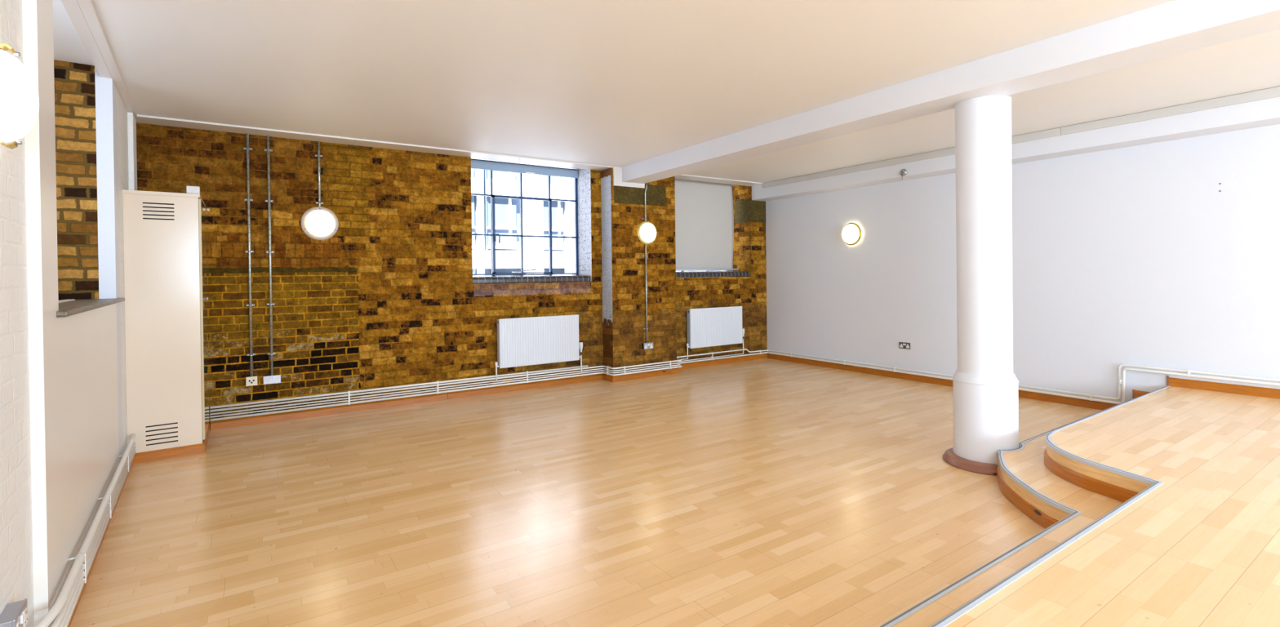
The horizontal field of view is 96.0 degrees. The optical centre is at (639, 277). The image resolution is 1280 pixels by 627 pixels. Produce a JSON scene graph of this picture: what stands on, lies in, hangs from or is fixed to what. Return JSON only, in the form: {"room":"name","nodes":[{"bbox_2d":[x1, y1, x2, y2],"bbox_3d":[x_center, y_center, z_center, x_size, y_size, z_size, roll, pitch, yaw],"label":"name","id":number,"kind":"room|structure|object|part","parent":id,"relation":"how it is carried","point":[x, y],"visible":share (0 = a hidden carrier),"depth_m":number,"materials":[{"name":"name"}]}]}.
{"room":"empty loft apartment","nodes":[
{"label":"empty loft apartment","id":0,"kind":"room"},
{"bbox_2d":[0,0,128,626],"bbox_3d":[-0.766,-0.088,-0.601,1.000,2.950,13.550,-1,0,-37],"label":"wall","id":1,"kind":"structure","parent":0,"point":[64,432],"depth_m":2.32,"materials":[{"name":"white paint"}]},
{"bbox_2d":[0,598,27,626],"bbox_3d":[-1.935,1.070,1.778,0.050,0.088,0.150,-1,0,-37],"label":"double socket","id":2,"kind":"object","parent":1,"relation":"attached to","point":[15,614],"visible":1,"depth_m":1.78,"materials":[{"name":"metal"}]},
{"bbox_3d":[-1.922,1.070,1.788,0.006,0.088,0.150,-1,0,-37],"label":"plate","id":3,"kind":"part","parent":2,"relation":"part of","materials":[{"name":"metal"}]},
{"bbox_2d":[20,613,24,623],"bbox_3d":[-1.912,1.053,1.783,0.006,0.026,0.016,-1,0,-37],"label":"rocker switch","id":4,"kind":"object","parent":2,"relation":"attached to","point":[22,615],"depth_m":1.78,"materials":[{"name":"white plastic"}]},
{"bbox_2d":[0,44,39,149],"bbox_3d":[-1.921,-0.552,1.767,0.103,0.309,0.275,-1,0,-37],"label":"wall lamp","id":5,"kind":"object","parent":1,"relation":"attached to","point":[19,95],"visible":1,"depth_m":1.72,"materials":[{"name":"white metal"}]},
{"bbox_2d":[58,298,75,302],"bbox_3d":[-3.015,0.134,2.901,0.035,0.008,1.650,-1,0,-37],"label":"trim","id":6,"kind":"structure","parent":1,"relation":"attached to","point":[63,300],"depth_m":3.35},
{"bbox_2d":[68,551,86,582],"bbox_3d":[-2.397,1.243,2.457,0.054,0.134,0.016,-1,0,-37],"label":"clip","id":7,"kind":"object","parent":1,"relation":"attached to","point":[73,557],"visible":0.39,"depth_m":2.47,"materials":[{"name":"white plastic"}]},
{"bbox_2d":[35,433,136,626],"bbox_3d":[-2.441,1.181,2.508,0.072,0.049,4.496,-1,0,-36],"label":"pipe","id":8,"kind":"object","parent":1,"relation":"attached to","point":[67,587],"visible":1,"depth_m":2.51,"materials":[{"name":"white metal"}]},
{"bbox_2d":[56,297,124,317],"bbox_3d":[-3.291,0.154,2.917,0.854,0.024,2.130,-1,0,-37],"label":"windowsill","id":9,"kind":"structure","parent":1,"relation":"attached to","point":[67,308],"depth_m":2.93,"materials":[{"name":"grey stone"}]},
{"bbox_2d":[50,442,135,626],"bbox_3d":[-2.440,1.234,2.508,0.071,0.021,4.496,-1,0,-36],"label":"pipe","id":10,"kind":"object","parent":1,"relation":"attached to","point":[60,616],"visible":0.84,"depth_m":2.53,"materials":[{"name":"white metal"}]},
{"bbox_2d":[58,446,135,626],"bbox_3d":[-2.439,1.266,2.509,0.072,0.021,4.496,-1,0,-36],"label":"pipe","id":11,"kind":"object","parent":1,"relation":"attached to","point":[64,620],"visible":0.53,"depth_m":2.65,"materials":[{"name":"white metal"}]},
{"bbox_2d":[67,462,132,626],"bbox_3d":[-2.985,1.350,3.215,0.029,0.076,2.720,-1,0,-37],"label":"baseboard","id":12,"kind":"structure","parent":1,"relation":"attached to","point":[100,545],"depth_m":2.84,"materials":[{"name":"orange wood"}]},
{"bbox_2d":[63,449,136,626],"bbox_3d":[-2.439,1.294,2.509,0.072,0.021,4.496,-1,0,-36],"label":"pipe","id":13,"kind":"object","parent":1,"relation":"attached to","point":[76,599],"visible":0.46,"depth_m":2.69,"materials":[{"name":"white metal"}]},
{"bbox_2d":[97,493,111,518],"bbox_3d":[-2.904,1.244,3.126,0.054,0.134,0.016,-1,0,-37],"label":"clip","id":14,"kind":"object","parent":1,"relation":"attached to","point":[100,498],"visible":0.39,"depth_m":3.13,"materials":[{"name":"white plastic"}]},
{"bbox_2d":[76,0,137,116],"bbox_3d":[-0.389,-1.367,-0.257,0.052,0.035,12.640,-1,0,-37],"label":"trim","id":15,"kind":"structure","parent":1,"relation":"attached to","point":[86,7],"depth_m":3.40,"materials":[{"name":"white paint"}]},
{"bbox_2d":[118,453,128,471],"bbox_3d":[-3.471,1.246,3.876,0.054,0.134,0.016,-1,0,-37],"label":"clip","id":16,"kind":"object","parent":1,"relation":"attached to","point":[128,453],"visible":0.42,"depth_m":3.88,"materials":[{"name":"white plastic"}]},
{"bbox_2d":[127,111,137,190],"bbox_3d":[-4.194,-0.994,4.764,0.035,0.683,0.280,-1,0,-37],"label":"trim","id":17,"kind":"structure","parent":1,"relation":"attached to","point":[131,122],"depth_m":4.66,"materials":[{"name":"beige paint"}]},
{"bbox_2d":[209,348,1279,412],"bbox_3d":[2.692,1.033,1.818,7.144,0.353,12.980,-1,0,-34],"label":"pipe","id":18,"kind":"object","parent":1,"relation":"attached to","point":[1120,366],"visible":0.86,"depth_m":5.98,"materials":[{"name":"white metal"}]},
{"bbox_2d":[136,123,767,429],"bbox_3d":[-1.229,-0.136,7.245,8.040,2.950,0.800,-1,0,-34],"label":"wall","id":19,"kind":"structure","parent":0,"point":[392,298],"depth_m":6.10,"materials":[{"name":"brick"}]},
{"bbox_2d":[243,133,255,376],"bbox_3d":[-3.663,-0.211,5.407,0.068,2.275,0.038,-1,0,-34],"label":"cable conduit","id":20,"kind":"object","parent":19,"relation":"attached to","point":[251,354],"visible":1,"depth_m":5.40,"materials":[{"name":"metal"}]},
{"bbox_2d":[245,376,257,386],"bbox_3d":[-3.649,0.968,5.416,0.090,0.084,0.036,-1,0,-34],"label":"socket","id":21,"kind":"object","parent":19,"relation":"attached to","point":[250,380],"visible":1,"depth_m":5.40,"materials":[{"name":"beige plastic"}]},
{"bbox_2d":[263,135,275,375],"bbox_3d":[-3.528,-0.210,5.498,0.068,2.281,0.038,-1,0,-34],"label":"cable conduit","id":22,"kind":"object","parent":19,"relation":"attached to","point":[271,304],"visible":1,"depth_m":5.49,"materials":[{"name":"metal"}]},
{"bbox_2d":[262,374,280,384],"bbox_3d":[-3.513,0.970,5.504,0.142,0.078,0.043,-1,0,-34],"label":"double socket","id":23,"kind":"object","parent":19,"relation":"attached to","point":[274,379],"visible":1,"depth_m":5.49,"materials":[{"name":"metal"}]},
{"bbox_2d":[315,141,323,206],"bbox_3d":[-3.188,-1.029,5.727,0.068,0.655,0.038,-1,0,-34],"label":"cable conduit","id":24,"kind":"object","parent":19,"relation":"attached to","point":[319,202],"visible":1,"depth_m":5.71,"materials":[{"name":"metal"}]},
{"bbox_2d":[300,206,338,239],"bbox_3d":[-3.164,-0.539,5.704,0.332,0.332,0.102,-1,0,-34],"label":"wall lamp","id":25,"kind":"object","parent":19,"relation":"attached to","point":[317,223],"visible":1,"depth_m":5.68,"materials":[{"name":"white glass"}]},
{"bbox_3d":[-3.147,-0.539,5.679,0.260,0.260,0.040,-1,0,-34],"label":"lamp glass","id":26,"kind":"part","parent":25,"relation":"part of","materials":[{"name":"white glass"}]},
{"bbox_2d":[347,390,350,404],"bbox_3d":[-2.958,1.214,5.853,0.016,0.143,0.071,-1,0,-34],"label":"clip","id":27,"kind":"object","parent":19,"relation":"attached to","point":[348,391],"visible":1,"depth_m":5.83,"materials":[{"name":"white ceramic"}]},
{"bbox_2d":[134,114,613,170],"bbox_3d":[-2.382,-1.387,6.141,4.730,0.035,0.270,-1,0,-34],"label":"trim","id":28,"kind":"structure","parent":19,"relation":"attached to","point":[144,119],"depth_m":5.75,"materials":[{"name":"white paint"}]},
{"bbox_2d":[209,364,588,408],"bbox_3d":[-2.276,1.149,6.288,3.875,0.029,0.023,-1,0,-34],"label":"pipe","id":29,"kind":"object","parent":19,"relation":"attached to","point":[584,366],"visible":1,"depth_m":5.99,"materials":[{"name":"white metal"}]},
{"bbox_2d":[435,380,439,394],"bbox_3d":[-2.231,1.201,6.341,0.016,0.143,0.071,-1,0,-34],"label":"clip","id":30,"kind":"object","parent":19,"relation":"attached to","point":[437,380],"visible":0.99,"depth_m":6.31,"materials":[{"name":"white plastic"}]},
{"bbox_2d":[210,353,767,430],"bbox_3d":[-0.862,1.298,7.147,7.180,0.076,0.268,-1,0,-34],"label":"baseboard","id":31,"kind":"structure","parent":19,"relation":"attached to","point":[230,423],"depth_m":6.45,"materials":[{"name":"orange wood"}]},
{"bbox_2d":[524,370,528,382],"bbox_3d":[-1.364,1.187,6.923,0.016,0.143,0.071,-1,0,-34],"label":"clip","id":32,"kind":"object","parent":19,"relation":"attached to","point":[526,376],"visible":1,"depth_m":6.89,"materials":[{"name":"white plastic"}]},
{"bbox_2d":[471,158,590,283],"bbox_3d":[-1.389,-0.697,7.194,1.558,1.503,0.406,-1,0,-34],"label":"window","id":33,"kind":"structure","parent":19,"relation":"in","point":[521,276],"depth_m":7.27,"materials":[{"name":"blue metal"}]},
{"bbox_3d":[-1.758,-0.485,7.085,0.069,0.115,0.047,-1,0,-34],"label":"handle","id":34,"kind":"part","parent":33,"relation":"part of","materials":[{"name":"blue metal"}]},
{"bbox_3d":[-1.486,-0.540,7.314,0.796,0.972,0.030,-1,0,-34],"label":"casement frame","id":35,"kind":"part","parent":33,"relation":"part of","materials":[{"name":"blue metal"}]},
{"bbox_2d":[471,160,578,177],"bbox_3d":[-1.476,-1.391,7.314,1.544,0.130,0.038,-1,0,-34],"label":"roller blind","id":36,"kind":"object","parent":33,"relation":"attached to","point":[475,164],"visible":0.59,"depth_m":7.30,"materials":[{"name":"fabric"}]},
{"bbox_3d":[-1.391,0.006,7.192,1.533,0.098,0.406,-1,0,-34],"label":"sill","id":37,"kind":"part","parent":33,"relation":"part of","materials":[{"name":"blue brick"}]},
{"bbox_2d":[494,314,582,381],"bbox_3d":[-1.214,0.839,7.005,1.149,0.739,0.112,-1,0,-34],"label":"radiator","id":38,"kind":"object","parent":19,"relation":"attached to","point":[532,340],"visible":1,"depth_m":6.93,"materials":[{"name":"white metal"}]},
{"bbox_2d":[613,166,644,188],"bbox_3d":[-0.142,-1.299,7.478,0.475,0.242,0.028,-1,0,-34],"label":"trim","id":39,"kind":"structure","parent":19,"relation":"attached to","point":[617,171],"depth_m":7.38,"materials":[{"name":"white paint"}]},
{"bbox_2d":[613,184,666,206],"bbox_3d":[0.007,-1.100,7.597,0.820,0.275,0.015,-1,0,-34],"label":"trim","id":40,"kind":"structure","parent":19,"relation":"attached to","point":[655,195],"depth_m":7.59,"materials":[{"name":"concrete"}]},
{"bbox_2d":[642,184,647,221],"bbox_3d":[0.066,-0.987,7.610,0.068,0.497,0.038,-1,0,-34],"label":"cable conduit","id":41,"kind":"object","parent":19,"relation":"attached to","point":[646,188],"visible":1,"depth_m":7.60,"materials":[{"name":"metal"}]},
{"bbox_2d":[642,244,648,342],"bbox_3d":[0.080,0.205,7.619,0.068,1.308,0.038,-1,0,-34],"label":"cable conduit","id":42,"kind":"object","parent":19,"relation":"attached to","point":[645,255],"visible":1,"depth_m":7.61,"materials":[{"name":"metal"}]},
{"bbox_2d":[636,221,657,244],"bbox_3d":[0.104,-0.594,7.597,0.312,0.312,0.102,-1,0,-34],"label":"wall lamp","id":43,"kind":"object","parent":19,"relation":"attached to","point":[646,233],"visible":1,"depth_m":7.55,"materials":[{"name":"white glass"}]},
{"bbox_3d":[0.121,-0.594,7.572,0.256,0.256,0.040,-1,0,-34],"label":"lamp glass","id":44,"kind":"part","parent":43,"relation":"part of","materials":[{"name":"white glass"}]},
{"bbox_2d":[642,342,653,349],"bbox_3d":[0.103,0.899,7.624,0.150,0.084,0.053,-1,0,-34],"label":"double socket","id":45,"kind":"object","parent":19,"relation":"attached to","point":[648,345],"visible":1,"depth_m":7.60,"materials":[{"name":"metal"}]},
{"bbox_2d":[674,178,738,271],"bbox_3d":[0.950,-0.804,8.868,1.485,1.383,0.051,-1,0,-34],"label":"roller blind","id":46,"kind":"object","parent":19,"relation":"attached to","point":[704,211],"visible":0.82,"depth_m":8.89,"materials":[{"name":"white fabric"}]},
{"bbox_2d":[675,270,750,277],"bbox_3d":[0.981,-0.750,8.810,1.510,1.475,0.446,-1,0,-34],"label":"windowsill","id":47,"kind":"structure","parent":19,"relation":"in","point":[689,273],"depth_m":8.67,"materials":[{"name":"grey stone"}]},
{"bbox_2d":[686,306,744,358],"bbox_3d":[1.124,0.804,8.575,1.131,0.730,0.112,-1,0,-34],"label":"radiator","id":48,"kind":"object","parent":19,"relation":"attached to","point":[720,326],"visible":1,"depth_m":8.49,"materials":[{"name":"white metal"}]},
{"bbox_2d":[674,174,763,186],"bbox_3d":[1.114,-1.445,8.489,1.708,0.035,0.270,-1,0,-34],"label":"trim","id":49,"kind":"structure","parent":19,"relation":"attached to","point":[689,177],"depth_m":8.47,"materials":[{"name":"white paint"}]},
{"bbox_2d":[210,351,1279,421],"bbox_3d":[2.685,1.066,1.818,7.132,0.357,12.988,-1,0,-34],"label":"pipe","id":50,"kind":"object","parent":19,"relation":"attached to","point":[1124,370],"visible":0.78,"depth_m":5.98,"materials":[{"name":"white metal"}]},
{"bbox_2d":[734,199,765,223],"bbox_3d":[1.776,-1.061,9.291,0.346,0.360,0.355,-1,0,-34],"label":"trim","id":51,"kind":"structure","parent":19,"relation":"attached to","point":[748,210],"depth_m":9.16,"materials":[{"name":"concrete"}]},
{"bbox_3d":[1.053,1.158,8.544,0.016,0.120,0.076,-1,0,-34],"label":"clip","id":52,"kind":"object","parent":19,"relation":"attached to","visible":0},
{"bbox_2d":[210,353,743,417],"bbox_3d":[-1.083,1.212,6.938,6.578,0.020,0.266,-1,0,-34],"label":"pipe","id":53,"kind":"object","parent":52,"relation":"attached to","point":[677,364],"visible":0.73,"depth_m":6.35,"materials":[{"name":"white metal"}]},
{"bbox_3d":[-0.212,1.185,7.397,0.016,0.113,0.074,-1,0,-34],"label":"clip","id":54,"kind":"object","parent":19,"relation":"attached to","visible":0},
{"bbox_2d":[209,358,688,414],"bbox_3d":[-1.536,1.196,6.634,5.488,0.018,0.266,-1,0,-34],"label":"pipe","id":55,"kind":"object","parent":54,"relation":"attached to","point":[677,362],"visible":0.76,"depth_m":6.23,"materials":[{"name":"white metal"}]},
{"bbox_2d":[69,358,1102,626],"bbox_3d":[2.009,1.399,1.528,9.400,0.120,13.900,-1,0,-34],"label":"floor","id":56,"kind":"structure","parent":0,"point":[764,492],"depth_m":3.33,"materials":[{"name":"brown wood"}]},
{"bbox_2d":[122,189,209,464],"bbox_3d":[-3.880,0.366,4.760,0.541,2.045,0.866,-1,0,-34],"label":"tall cabinet","id":57,"kind":"object","parent":56,"relation":"on","point":[165,246],"visible":0.98,"depth_m":4.43,"materials":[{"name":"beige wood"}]},
{"bbox_3d":[-3.855,1.350,4.763,0.463,0.076,0.846,-1,0,-34],"label":"skirting","id":58,"kind":"part","parent":57,"relation":"part of","materials":[{"name":"orange wood"}]},
{"bbox_2d":[186,186,199,194],"bbox_3d":[-3.544,-0.694,4.572,0.084,0.066,0.045,-1,0,-36],"label":"plastic box","id":59,"kind":"object","parent":57,"relation":"on","point":[189,189],"visible":0.93,"depth_m":4.56,"materials":[{"name":"white plastic"}]},
{"bbox_3d":[-3.699,0.330,4.897,0.016,1.910,0.780,-1,0,-34],"label":"door","id":60,"kind":"part","parent":57,"relation":"part of","materials":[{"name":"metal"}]},
{"bbox_2d":[942,95,1018,475],"bbox_3d":[2.422,0.038,4.117,0.540,2.556,0.473,-1,0,-34],"label":"column","id":61,"kind":"structure","parent":56,"relation":"on","point":[985,392],"depth_m":3.94,"materials":[{"name":"white paint"}]},
{"bbox_2d":[878,385,1279,626],"bbox_3d":[3.905,1.171,-0.147,7.391,0.313,8.402,-1,0,-34],"label":"stepped platform","id":62,"kind":"object","parent":56,"relation":"on","point":[1160,507],"visible":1,"depth_m":2.43,"materials":[{"name":"brown wood"}]},
{"bbox_3d":[0.831,1.313,2.055,4.707,0.070,0.576,-1,1,-42],"label":"riser skirting","id":63,"kind":"part","parent":62,"relation":"part of","materials":[{"name":"orange wood"}]},
{"bbox_3d":[1.976,1.140,2.737,7.368,0.070,0.608,-1,1,-42],"label":"riser skirting","id":64,"kind":"part","parent":62,"relation":"part of","materials":[{"name":"orange wood"}]},
{"bbox_2d":[91,0,1279,182],"bbox_3d":[2.579,-1.516,1.646,7.922,0.205,13.482,-1,0,-34],"label":"ceiling","id":65,"kind":"structure","parent":0,"point":[620,83],"depth_m":3.82,"materials":[{"name":"paint"}]},
{"bbox_2d":[622,0,1279,183],"bbox_3d":[3.456,-1.344,2.202,0.330,0.208,12.800,-1,0,-34],"label":"ceiling beam","id":66,"kind":"structure","parent":65,"relation":"attached to","point":[1175,27],"depth_m":3.65,"materials":[{"name":"white paint"}]},
{"bbox_2d":[765,124,1279,402],"bbox_3d":[5.802,-0.197,3.805,0.200,2.950,13.250,-1,0,-34],"label":"wall","id":67,"kind":"structure","parent":0,"point":[1136,255],"depth_m":5.75,"materials":[{"name":"white paint"}]},
{"bbox_2d":[841,222,861,244],"bbox_3d":[2.878,-0.600,7.879,0.102,0.308,0.308,-1,0,-34],"label":"wall lamp","id":68,"kind":"object","parent":67,"relation":"attached to","point":[851,232],"visible":1,"depth_m":7.83,"materials":[{"name":"white glass"}]},
{"bbox_2d":[900,168,906,179],"bbox_3d":[3.163,-1.245,6.937,0.042,0.131,0.086,-1,0,-34],"label":"sensor","id":69,"kind":"object","parent":67,"relation":"attached to","point":[903,172],"visible":1,"depth_m":6.93,"materials":[{"name":"plastic"}]},
{"bbox_2d":[899,342,910,349],"bbox_3d":[3.349,0.857,7.293,0.014,0.078,0.146,-1,0,-34],"label":"double socket","id":70,"kind":"object","parent":67,"relation":"attached to","point":[902,344],"visible":1,"depth_m":7.29,"materials":[{"name":"silver metal"}]},
{"bbox_2d":[767,353,1117,409],"bbox_3d":[3.336,1.246,7.319,0.018,0.076,4.627,-1,0,-34],"label":"baseboard","id":71,"kind":"structure","parent":67,"relation":"attached to","point":[1026,394],"depth_m":7.08,"materials":[{"name":"orange wood"}]},
{"bbox_2d":[751,97,1279,201],"bbox_3d":[5.521,-1.346,3.738,0.310,0.235,13.050,-1,0,-34],"label":"beam","id":72,"kind":"structure","parent":67,"relation":"attached to","point":[1263,113],"depth_m":5.46,"materials":[{"name":"white paint"}]},
{"bbox_2d":[763,86,1279,187],"bbox_3d":[5.449,-1.421,3.562,0.033,0.074,12.736,-1,0,-34],"label":"trim","id":73,"kind":"structure","parent":67,"relation":"attached to","point":[1273,92],"depth_m":5.39,"materials":[{"name":"white paint"}]},
{"bbox_2d":[1132,375,1279,399],"bbox_3d":[6.962,0.999,1.910,0.019,0.245,8.412,-1,0,-34],"label":"baseboard","id":74,"kind":"structure","parent":67,"relation":"attached to","point":[1176,382],"depth_m":4.91,"materials":[{"name":"orange wood"}]},
{"label":"outside","id":75,"kind":"structure","parent":0,"visible":0},
{"bbox_3d":[-8.927,4.430,22.378,50.000,0.200,32.880,-1,0,-34],"label":"paving","id":76,"kind":"object","parent":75,"visible":0},
{"bbox_2d":[471,168,702,277],"bbox_3d":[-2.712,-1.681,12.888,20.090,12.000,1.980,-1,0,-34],"label":"window glass","id":77,"kind":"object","parent":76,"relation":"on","point":[507,211],"visible":0.05,"depth_m":11.98,"materials":[{"name":"clear glass"}]}
]}

